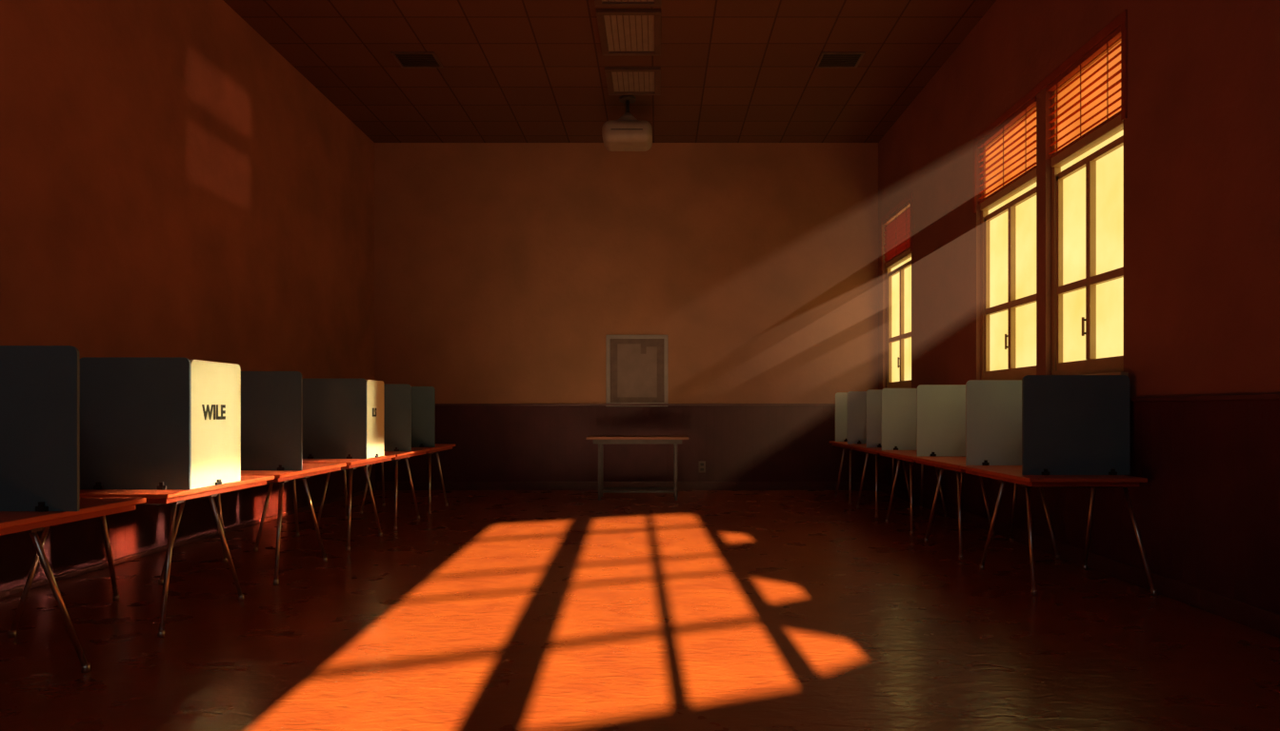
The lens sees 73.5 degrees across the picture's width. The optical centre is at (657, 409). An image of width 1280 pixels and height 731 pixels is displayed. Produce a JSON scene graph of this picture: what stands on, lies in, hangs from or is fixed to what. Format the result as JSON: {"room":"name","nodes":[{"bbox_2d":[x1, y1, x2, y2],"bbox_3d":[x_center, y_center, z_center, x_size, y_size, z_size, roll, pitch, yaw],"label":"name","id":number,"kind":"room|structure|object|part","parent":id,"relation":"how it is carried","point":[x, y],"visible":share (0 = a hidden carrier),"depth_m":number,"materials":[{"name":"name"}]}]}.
{"room":"polling station","nodes":[
{"label":"polling station","id":0,"kind":"room"},
{"bbox_2d":[0,0,374,380],"bbox_3d":[-4.130,-1.325,3.210,0.200,4.950,18.420,0,0,0],"label":"wall","id":1,"kind":"structure","parent":0,"point":[172,185],"depth_m":7.20,"materials":[{"name":"paint"}]},
{"bbox_2d":[0,463,375,591],"bbox_3d":[-4.020,0.550,4.600,0.020,1.200,15.200,0,0,0],"label":"wainscot","id":2,"kind":"structure","parent":1,"relation":"attached to","point":[78,545],"depth_m":6.69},
{"bbox_2d":[0,487,376,598],"bbox_3d":[-4.003,1.130,4.590,0.015,0.040,15.180,0,0,0],"label":"baseboard","id":3,"kind":"structure","parent":1,"relation":"attached to","point":[4,593],"depth_m":6.73,"materials":[{"name":"brown wood"}]},
{"bbox_2d":[223,0,996,142],"bbox_3d":[-0.415,-3.850,3.210,7.630,0.100,18.420,0,0,0],"label":"ceiling","id":4,"kind":"structure","parent":0,"point":[512,70],"depth_m":9.38,"materials":[{"name":"tile"}]},
{"bbox_2d":[390,51,442,67],"bbox_3d":[-2.600,-3.792,9.300,0.460,0.015,0.400,0,0,0],"label":"ceiling vent","id":5,"kind":"object","parent":4,"relation":"in","point":[405,59],"visible":1,"depth_m":9.29,"materials":[{"name":"metal"}]},
{"bbox_2d":[395,54,439,65],"bbox_3d":[-2.600,-3.794,9.300,0.400,0.012,0.340,0,0,0],"label":"grille","id":6,"kind":"object","parent":5,"relation":"attached to","point":[402,59],"depth_m":9.29,"materials":[{"name":"metal"}]},
{"bbox_2d":[601,95,652,151],"bbox_3d":[-0.360,-3.500,10.447,0.600,0.600,0.526,0,0,0],"label":"projector","id":7,"kind":"object","parent":4,"relation":"hanging from","point":[627,133],"visible":0.99,"depth_m":10.23,"materials":[{"name":"plastic"}]},
{"bbox_3d":[-0.360,-3.783,10.450,0.200,0.035,0.200,0,0,0],"label":"mount plate","id":8,"kind":"part","parent":7,"relation":"part of","materials":[{"name":"plastic"}]},
{"bbox_2d":[594,0,661,6],"bbox_3d":[-0.270,-3.780,7.425,0.620,0.040,1.170,0,0,0],"label":"recessed light","id":9,"kind":"object","parent":4,"relation":"in","point":[598,3],"visible":1,"depth_m":7.95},
{"bbox_2d":[601,0,654,2],"bbox_3d":[-0.270,-3.788,7.425,0.480,0.024,1.050,0,0,0],"label":"diffuser","id":10,"kind":"object","parent":9,"relation":"attached to","point":[603,1],"depth_m":7.94,"materials":[{"name":"white plastic"}]},
{"bbox_2d":[596,8,660,55],"bbox_3d":[-0.270,-3.780,8.615,0.620,0.040,0.990,0,0,0],"label":"recessed light","id":11,"kind":"object","parent":4,"relation":"in","point":[622,31],"visible":1,"depth_m":8.56,"materials":[{"name":"white plastic"}]},
{"bbox_2d":[603,15,654,51],"bbox_3d":[-0.270,-3.788,8.615,0.480,0.024,0.870,0,0,0],"label":"diffuser","id":12,"kind":"object","parent":11,"relation":"attached to","point":[621,32],"depth_m":8.61,"materials":[{"name":"white plastic"}]},
{"bbox_2d":[604,66,660,95],"bbox_3d":[-0.270,-3.780,9.875,0.620,0.040,0.770,0,0,0],"label":"recessed light","id":13,"kind":"object","parent":4,"relation":"in","point":[620,80],"visible":1,"depth_m":9.85,"materials":[{"name":"white plastic"}]},
{"bbox_2d":[611,72,654,92],"bbox_3d":[-0.270,-3.788,9.875,0.480,0.024,0.650,0,0,0],"label":"diffuser","id":14,"kind":"object","parent":13,"relation":"attached to","point":[621,82],"depth_m":9.91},
{"bbox_2d":[815,51,865,67],"bbox_3d":[1.980,-3.792,9.300,0.460,0.015,0.400,0,0,0],"label":"ceiling vent","id":15,"kind":"object","parent":4,"relation":"in","point":[827,59],"visible":1,"depth_m":9.29,"materials":[{"name":"metal"}]},
{"bbox_2d":[819,54,860,65],"bbox_3d":[1.980,-3.794,9.300,0.400,0.012,0.340,0,0,0],"label":"grille","id":16,"kind":"object","parent":15,"relation":"attached to","point":[824,59],"depth_m":9.29,"materials":[{"name":"metal"}]},
{"bbox_2d":[374,142,878,403],"bbox_3d":[-0.440,-1.325,12.320,7.180,4.950,0.200,0,0,0],"label":"wall","id":17,"kind":"structure","parent":0,"point":[504,271],"depth_m":12.22,"materials":[{"name":"paint"}]},
{"bbox_2d":[375,405,875,487],"bbox_3d":[-0.440,0.550,12.210,7.180,1.200,0.020,0,0,0],"label":"wainscot","id":18,"kind":"structure","parent":17,"relation":"attached to","point":[492,443],"depth_m":12.20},
{"bbox_2d":[699,461,705,472],"bbox_3d":[0.640,0.820,12.192,0.100,0.160,0.016,0,0,0],"label":"wall outlet","id":19,"kind":"object","parent":18,"relation":"attached to","point":[702,465],"visible":1,"depth_m":12.19,"materials":[{"name":"plastic"}]},
{"bbox_2d":[376,481,875,490],"bbox_3d":[-0.440,1.090,12.190,7.100,0.120,0.020,0,0,0],"label":"baseboard","id":20,"kind":"structure","parent":17,"relation":"attached to","point":[389,486],"depth_m":12.18,"materials":[{"name":"brown wood"}]},
{"bbox_2d":[435,403,835,405],"bbox_3d":[-0.440,-0.065,12.197,7.140,0.030,0.045,0,0,0],"label":"chair rail","id":21,"kind":"object","parent":17,"relation":"attached to","point":[435,404],"visible":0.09,"depth_m":12.18,"materials":[{"name":"brown wood"}]},
{"bbox_2d":[605,335,667,406],"bbox_3d":[-0.285,-0.550,12.200,0.880,1.020,0.040,0,0,0],"label":"framed notice","id":22,"kind":"object","parent":17,"relation":"attached to","point":[636,366],"visible":1,"depth_m":12.20,"materials":[{"name":"paper"}]},
{"bbox_2d":[0,490,1279,730],"bbox_3d":[-0.415,1.200,3.210,7.630,0.100,18.420,0,0,0],"label":"floor","id":23,"kind":"structure","parent":0,"point":[486,610],"depth_m":4.34,"materials":[{"name":"brown wood"}]},
{"bbox_2d":[0,498,146,673],"bbox_3d":[-2.875,0.791,3.562,0.783,0.718,1.277,0,0,0],"label":"folding table","id":24,"kind":"object","parent":23,"relation":"on","point":[10,522],"visible":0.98,"depth_m":3.62,"materials":[{"name":"laminate"}]},
{"bbox_2d":[0,345,79,512],"bbox_3d":[-2.780,0.081,3.821,0.660,0.700,0.430,0,0,0],"label":"voting booth","id":25,"kind":"object","parent":24,"relation":"on","point":[40,385],"visible":1,"depth_m":3.62,"materials":[{"name":"grey plastic"}]},
{"bbox_2d":[7,476,274,639],"bbox_3d":[-2.875,0.791,4.952,0.783,0.718,1.297,0,0,0],"label":"folding table","id":26,"kind":"object","parent":23,"relation":"on","point":[172,497],"visible":0.72,"depth_m":4.50,"materials":[{"name":"laminate"}]},
{"bbox_3d":[-3.209,0.810,4.444,0.070,0.679,0.293,0,0,10],"label":"leg","id":27,"kind":"part","parent":26,"relation":"part of","materials":[{"name":"metal"}]},
{"bbox_2d":[80,357,240,490],"bbox_3d":[-2.804,0.076,4.876,0.612,0.710,0.580,0,0,0],"label":"voting booth","id":28,"kind":"object","parent":26,"relation":"on","point":[147,423],"visible":0.98,"depth_m":4.60,"materials":[{"name":"plastic"}]},
{"bbox_3d":[-2.810,0.076,4.608,0.600,0.710,0.016,0,0,0],"label":"panel","id":29,"kind":"part","parent":28,"relation":"part of","materials":[{"name":"grey plastic"}]},
{"bbox_3d":[-2.518,0.081,4.891,0.016,0.700,0.550,0,0,0],"label":"panel","id":30,"kind":"part","parent":28,"relation":"part of","materials":[{"name":"white plastic"}]},
{"bbox_3d":[-2.541,0.810,4.444,0.070,0.679,0.293,0,0,-10],"label":"leg","id":31,"kind":"part","parent":26,"relation":"part of","materials":[{"name":"metal"}]},
{"bbox_2d":[158,462,346,585],"bbox_3d":[-2.875,0.791,6.252,0.783,0.718,1.297,0,0,0],"label":"folding table","id":32,"kind":"object","parent":23,"relation":"on","point":[281,477],"visible":0.61,"depth_m":5.94,"materials":[{"name":"laminate"}]},
{"bbox_3d":[-3.209,0.810,5.745,0.070,0.679,0.293,0,0,10],"label":"leg","id":33,"kind":"part","parent":32,"relation":"part of","materials":[{"name":"metal"}]},
{"bbox_2d":[240,371,302,470],"bbox_3d":[-2.810,0.081,6.251,0.600,0.700,0.430,0,0,0],"label":"voting booth","id":34,"kind":"object","parent":32,"relation":"on","point":[271,402],"visible":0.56,"depth_m":6.05,"materials":[{"name":"plastic"}]},
{"bbox_3d":[-2.541,0.810,5.745,0.070,0.679,0.293,0,0,-10],"label":"leg","id":35,"kind":"part","parent":32,"relation":"part of","materials":[{"name":"metal"}]},
{"bbox_2d":[253,454,395,552],"bbox_3d":[-2.875,0.791,7.561,0.783,0.718,1.277,0,0,0],"label":"folding table","id":36,"kind":"object","parent":23,"relation":"on","point":[351,464],"visible":0.59,"depth_m":7.27,"materials":[{"name":"laminate"}]},
{"bbox_3d":[-3.209,0.810,7.064,0.070,0.679,0.293,0,0,10],"label":"leg","id":37,"kind":"part","parent":36,"relation":"part of","materials":[{"name":"metal"}]},
{"bbox_2d":[302,379,383,459],"bbox_3d":[-2.824,0.081,7.696,0.612,0.700,0.500,0,0,0],"label":"voting booth","id":38,"kind":"object","parent":36,"relation":"on","point":[343,418],"visible":0.98,"depth_m":7.46,"materials":[{"name":"plastic"}]},
{"bbox_3d":[-2.538,0.086,7.711,0.016,0.690,0.470,0,0,0],"label":"panel","id":39,"kind":"part","parent":38,"relation":"part of","materials":[{"name":"white plastic"}]},
{"bbox_3d":[-2.541,0.810,7.064,0.070,0.679,0.293,0,0,-10],"label":"leg","id":40,"kind":"part","parent":36,"relation":"part of","materials":[{"name":"metal"}]},
{"bbox_2d":[317,448,429,530],"bbox_3d":[-2.875,0.791,8.802,0.783,0.718,1.257,0,0,0],"label":"folding table","id":41,"kind":"object","parent":23,"relation":"on","point":[399,455],"visible":0.61,"depth_m":8.57,"materials":[{"name":"laminate"}]},
{"bbox_3d":[-3.209,0.810,8.315,0.070,0.679,0.293,0,0,10],"label":"leg","id":42,"kind":"part","parent":41,"relation":"part of","materials":[{"name":"metal"}]},
{"bbox_3d":[-2.541,0.810,8.315,0.070,0.679,0.293,0,0,-10],"label":"leg","id":43,"kind":"part","parent":41,"relation":"part of","materials":[{"name":"metal"}]},
{"bbox_2d":[383,384,411,451],"bbox_3d":[-2.830,0.086,9.001,0.600,0.690,0.430,0,0,0],"label":"voting booth","id":44,"kind":"object","parent":41,"relation":"on","point":[397,398],"visible":0.48,"depth_m":8.80,"materials":[{"name":"plastic"}]},
{"bbox_2d":[360,444,455,514],"bbox_3d":[-2.875,0.791,10.021,0.783,0.718,1.237,0,0,0],"label":"folding table","id":45,"kind":"object","parent":23,"relation":"on","point":[438,448],"visible":0.52,"depth_m":9.92,"materials":[{"name":"laminate"}]},
{"bbox_3d":[-3.209,0.810,9.544,0.070,0.679,0.293,0,0,10],"label":"leg","id":46,"kind":"part","parent":45,"relation":"part of","materials":[{"name":"metal"}]},
{"bbox_2d":[411,386,435,447],"bbox_3d":[-2.830,0.086,9.941,0.600,0.690,0.430,0,0,0],"label":"voting booth","id":47,"kind":"object","parent":45,"relation":"on","point":[423,398],"visible":0.42,"depth_m":9.74,"materials":[{"name":"plastic"}]},
{"bbox_3d":[-2.541,0.810,9.544,0.070,0.679,0.293,0,0,-10],"label":"leg","id":48,"kind":"part","parent":45,"relation":"part of","materials":[{"name":"metal"}]},
{"bbox_2d":[586,435,688,500],"bbox_3d":[-0.245,0.748,11.000,1.280,0.805,0.600,0,0,0],"label":"side table","id":49,"kind":"object","parent":23,"relation":"on","point":[600,440],"visible":1,"depth_m":10.76,"materials":[{"name":"brown wood"}]},
{"bbox_3d":[-0.725,0.790,10.780,0.036,0.720,0.036,0,0,0],"label":"leg","id":50,"kind":"part","parent":49,"relation":"part of","materials":[{"name":"grey metal"}]},
{"bbox_3d":[-0.725,0.790,11.220,0.036,0.720,0.036,0,0,0],"label":"leg","id":51,"kind":"part","parent":49,"relation":"part of","materials":[{"name":"grey metal"}]},
{"bbox_3d":[0.235,0.790,11.220,0.036,0.720,0.036,0,0,0],"label":"leg","id":52,"kind":"part","parent":49,"relation":"part of","materials":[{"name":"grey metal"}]},
{"bbox_3d":[0.235,0.790,10.780,0.036,0.720,0.036,0,0,0],"label":"leg","id":53,"kind":"part","parent":49,"relation":"part of","materials":[{"name":"grey metal"}]},
{"bbox_2d":[829,440,910,504],"bbox_3d":[2.700,0.791,10.982,0.773,0.718,1.277,0,0,0],"label":"folding table","id":54,"kind":"object","parent":23,"relation":"on","point":[844,445],"visible":0.52,"depth_m":10.65,"materials":[{"name":"laminate"}]},
{"bbox_2d":[835,392,847,441],"bbox_3d":[2.730,0.103,11.631,0.700,0.655,0.380,0,0,0],"label":"voting booth","id":55,"kind":"object","parent":54,"relation":"on","point":[841,398],"visible":0.34,"depth_m":11.46,"materials":[{"name":"white plastic"}]},
{"bbox_3d":[2.371,0.810,10.485,0.070,0.679,0.293,0,0,10],"label":"leg","id":56,"kind":"part","parent":54,"relation":"part of","materials":[{"name":"metal"}]},
{"bbox_2d":[847,391,866,443],"bbox_3d":[2.730,0.103,10.886,0.700,0.655,0.380,0,0,0],"label":"voting booth","id":57,"kind":"object","parent":54,"relation":"on","point":[856,400],"visible":0.44,"depth_m":10.71,"materials":[{"name":"white plastic"}]},
{"bbox_3d":[3.029,0.810,10.485,0.070,0.679,0.293,0,0,-10],"label":"leg","id":58,"kind":"part","parent":54,"relation":"part of","materials":[{"name":"metal"}]},
{"bbox_2d":[849,444,947,518],"bbox_3d":[2.700,0.791,9.752,0.773,0.718,1.317,0,0,0],"label":"folding table","id":59,"kind":"object","parent":23,"relation":"on","point":[860,448],"visible":0.54,"depth_m":9.63,"materials":[{"name":"laminate"}]},
{"bbox_2d":[866,389,881,447],"bbox_3d":[2.730,0.103,9.912,0.700,0.655,0.380,0,0,0],"label":"voting booth","id":60,"kind":"object","parent":59,"relation":"on","point":[873,396],"visible":0.35,"depth_m":9.74,"materials":[{"name":"white plastic"}]},
{"bbox_3d":[2.371,0.810,9.235,0.070,0.679,0.293,0,0,10],"label":"leg","id":61,"kind":"part","parent":59,"relation":"part of","materials":[{"name":"metal"}]},
{"bbox_3d":[3.029,0.810,9.235,0.070,0.679,0.293,0,0,-10],"label":"leg","id":62,"kind":"part","parent":59,"relation":"part of","materials":[{"name":"metal"}]},
{"bbox_2d":[876,450,994,535],"bbox_3d":[2.700,0.791,8.482,0.773,0.718,1.317,0,0,0],"label":"folding table","id":63,"kind":"object","parent":23,"relation":"on","point":[900,455],"visible":0.5,"depth_m":8.28,"materials":[{"name":"laminate"}]},
{"bbox_2d":[881,388,916,450],"bbox_3d":[2.730,0.103,9.252,0.700,0.655,0.380,0,0,0],"label":"voting booth","id":64,"kind":"object","parent":63,"relation":"on","point":[898,405],"visible":0.38,"depth_m":9.08,"materials":[{"name":"white plastic"}]},
{"bbox_3d":[2.371,0.810,7.965,0.070,0.679,0.293,0,0,10],"label":"leg","id":65,"kind":"part","parent":63,"relation":"part of","materials":[{"name":"metal"}]},
{"bbox_3d":[3.029,0.810,7.965,0.070,0.679,0.293,0,0,-10],"label":"leg","id":66,"kind":"part","parent":63,"relation":"part of","materials":[{"name":"metal"}]},
{"bbox_2d":[911,456,1059,559],"bbox_3d":[2.700,0.791,7.212,0.773,0.718,1.317,0,0,0],"label":"folding table","id":67,"kind":"object","parent":23,"relation":"on","point":[943,463],"visible":0.52,"depth_m":7.13,"materials":[{"name":"laminate"}]},
{"bbox_2d":[916,384,965,457],"bbox_3d":[2.730,0.103,8.022,0.700,0.655,0.380,0,0,0],"label":"voting booth","id":68,"kind":"object","parent":67,"relation":"on","point":[940,409],"visible":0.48,"depth_m":7.85,"materials":[{"name":"white plastic"}]},
{"bbox_3d":[2.371,0.810,6.694,0.070,0.679,0.293,0,0,10],"label":"leg","id":69,"kind":"part","parent":67,"relation":"part of","materials":[{"name":"metal"}]},
{"bbox_3d":[3.029,0.810,6.694,0.070,0.679,0.293,0,0,-10],"label":"leg","id":70,"kind":"part","parent":67,"relation":"part of","materials":[{"name":"metal"}]},
{"bbox_2d":[960,465,1157,596],"bbox_3d":[2.700,0.791,5.941,0.773,0.718,1.317,0,0,0],"label":"folding table","id":71,"kind":"object","parent":23,"relation":"on","point":[1004,474],"visible":0.92,"depth_m":5.48,"materials":[{"name":"laminate"}]},
{"bbox_2d":[965,380,1021,465],"bbox_3d":[2.730,0.103,6.767,0.700,0.655,0.380,0,0,0],"label":"voting booth","id":72,"kind":"object","parent":71,"relation":"on","point":[993,408],"visible":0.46,"depth_m":6.59,"materials":[{"name":"white plastic"}]},
{"bbox_3d":[2.371,0.810,5.425,0.070,0.679,0.293,0,0,10],"label":"leg","id":73,"kind":"part","parent":71,"relation":"part of","materials":[{"name":"metal"}]},
{"bbox_2d":[1021,375,1129,475],"bbox_3d":[2.750,0.103,5.821,0.700,0.655,0.430,0,0,0],"label":"voting booth","id":74,"kind":"object","parent":71,"relation":"on","point":[1072,425],"visible":1,"depth_m":5.62,"materials":[{"name":"grey plastic"}]},
{"bbox_3d":[3.029,0.810,5.425,0.070,0.679,0.293,0,0,-10],"label":"leg","id":75,"kind":"part","parent":71,"relation":"part of","materials":[{"name":"metal"}]},
{"bbox_2d":[878,0,1279,397],"bbox_3d":[3.270,-1.325,3.210,0.240,4.950,18.420,0,0,0],"label":"wall","id":76,"kind":"structure","parent":0,"point":[1202,125],"depth_m":5.51,"materials":[{"name":"paint"}]},
{"bbox_2d":[880,192,912,388],"bbox_3d":[3.203,-1.465,11.290,0.135,2.430,1.440,0,0,0],"label":"window","id":77,"kind":"structure","parent":76,"relation":"in","point":[898,254],"depth_m":11.32,"materials":[{"name":"paint"}]},
{"bbox_2d":[882,200,910,264],"bbox_3d":[3.170,-2.312,11.290,0.050,0.585,1.280,0,0,0],"label":"blind","id":78,"kind":"object","parent":77,"relation":"attached to","point":[897,232],"depth_m":11.26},
{"bbox_3d":[3.225,-1.100,11.290,0.050,1.580,1.240,0,0,0],"label":"sash","id":79,"kind":"part","parent":77,"relation":"part of","materials":[{"name":"paint"}]},
{"bbox_3d":[3.254,-1.430,11.290,0.008,2.280,1.260,0,0,0],"label":"glass","id":80,"kind":"part","parent":77,"relation":"part of","materials":[{"name":"glass"}]},
{"bbox_2d":[977,97,1036,379],"bbox_3d":[3.208,-1.430,7.790,0.125,2.360,1.340,0,0,0],"label":"window","id":81,"kind":"structure","parent":76,"relation":"in","point":[1008,203],"depth_m":7.79,"materials":[{"name":"glass"}]},
{"bbox_3d":[3.202,-0.620,7.842,0.040,0.140,0.016,0,0,0],"label":"handle","id":82,"kind":"part","parent":81,"relation":"part of","materials":[{"name":"paint"}]},
{"bbox_2d":[977,97,1036,203],"bbox_3d":[3.184,-2.312,7.790,0.079,0.585,1.280,0,0,0],"label":"blind","id":83,"kind":"object","parent":81,"relation":"attached to","point":[1008,154],"depth_m":7.77,"materials":[{"name":"orange wood"}]},
{"bbox_3d":[3.225,-1.100,7.790,0.050,1.580,1.240,0,0,0],"label":"sash","id":84,"kind":"part","parent":81,"relation":"part of","materials":[{"name":"paint"}]},
{"bbox_3d":[3.254,-1.430,7.790,0.008,2.280,1.260,0,0,0],"label":"glass","id":85,"kind":"part","parent":81,"relation":"part of","materials":[{"name":"glass"}]},
{"bbox_2d":[973,9,1127,375],"bbox_3d":[3.203,-1.465,7.125,0.135,2.430,2.770,0,0,0],"label":"window","id":86,"kind":"structure","parent":76,"relation":"in","point":[1087,129],"depth_m":6.35,"materials":[{"name":"glass"}]},
{"bbox_3d":[3.202,-0.620,6.422,0.040,0.140,0.016,0,0,0],"label":"handle","id":87,"kind":"part","parent":86,"relation":"part of","materials":[{"name":"paint"}]},
{"bbox_2d":[1046,25,1120,159],"bbox_3d":[3.184,-2.312,6.370,0.079,0.585,1.100,0,0,0],"label":"blind","id":88,"kind":"object","parent":86,"relation":"attached to","point":[1086,99],"depth_m":6.37,"materials":[{"name":"orange wood"}]},
{"bbox_3d":[3.225,-1.100,6.370,0.050,1.580,1.060,0,0,0],"label":"sash","id":89,"kind":"part","parent":86,"relation":"part of","materials":[{"name":"paint"}]},
{"bbox_3d":[3.254,-1.430,6.370,0.008,2.280,1.080,0,0,0],"label":"glass","id":90,"kind":"part","parent":86,"relation":"part of","materials":[{"name":"glass"}]},
{"bbox_2d":[877,400,1279,614],"bbox_3d":[3.140,0.550,6.300,0.020,1.200,11.800,0,0,0],"label":"wainscot","id":91,"kind":"structure","parent":76,"relation":"attached to","point":[1207,512],"depth_m":5.07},
{"bbox_2d":[877,481,1279,639],"bbox_3d":[3.125,1.090,6.290,0.010,0.120,11.780,0,0,0],"label":"baseboard","id":92,"kind":"structure","parent":76,"relation":"attached to","point":[1253,617],"depth_m":5.60,"materials":[{"name":"brown wood"}]},
{"bbox_2d":[1088,372,1128,377],"bbox_3d":[3.140,-0.225,7.125,0.080,0.050,2.790,0,0,0],"label":"window sill","id":93,"kind":"structure","parent":76,"relation":"attached to","point":[1112,373],"depth_m":5.81,"materials":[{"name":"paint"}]},
{"bbox_2d":[1129,393,1279,401],"bbox_3d":[3.132,-0.065,6.287,0.035,0.030,11.775,0,0,0],"label":"chair rail","id":94,"kind":"object","parent":76,"relation":"attached to","point":[1272,396],"depth_m":4.83,"materials":[{"name":"brown wood"}]}
]}

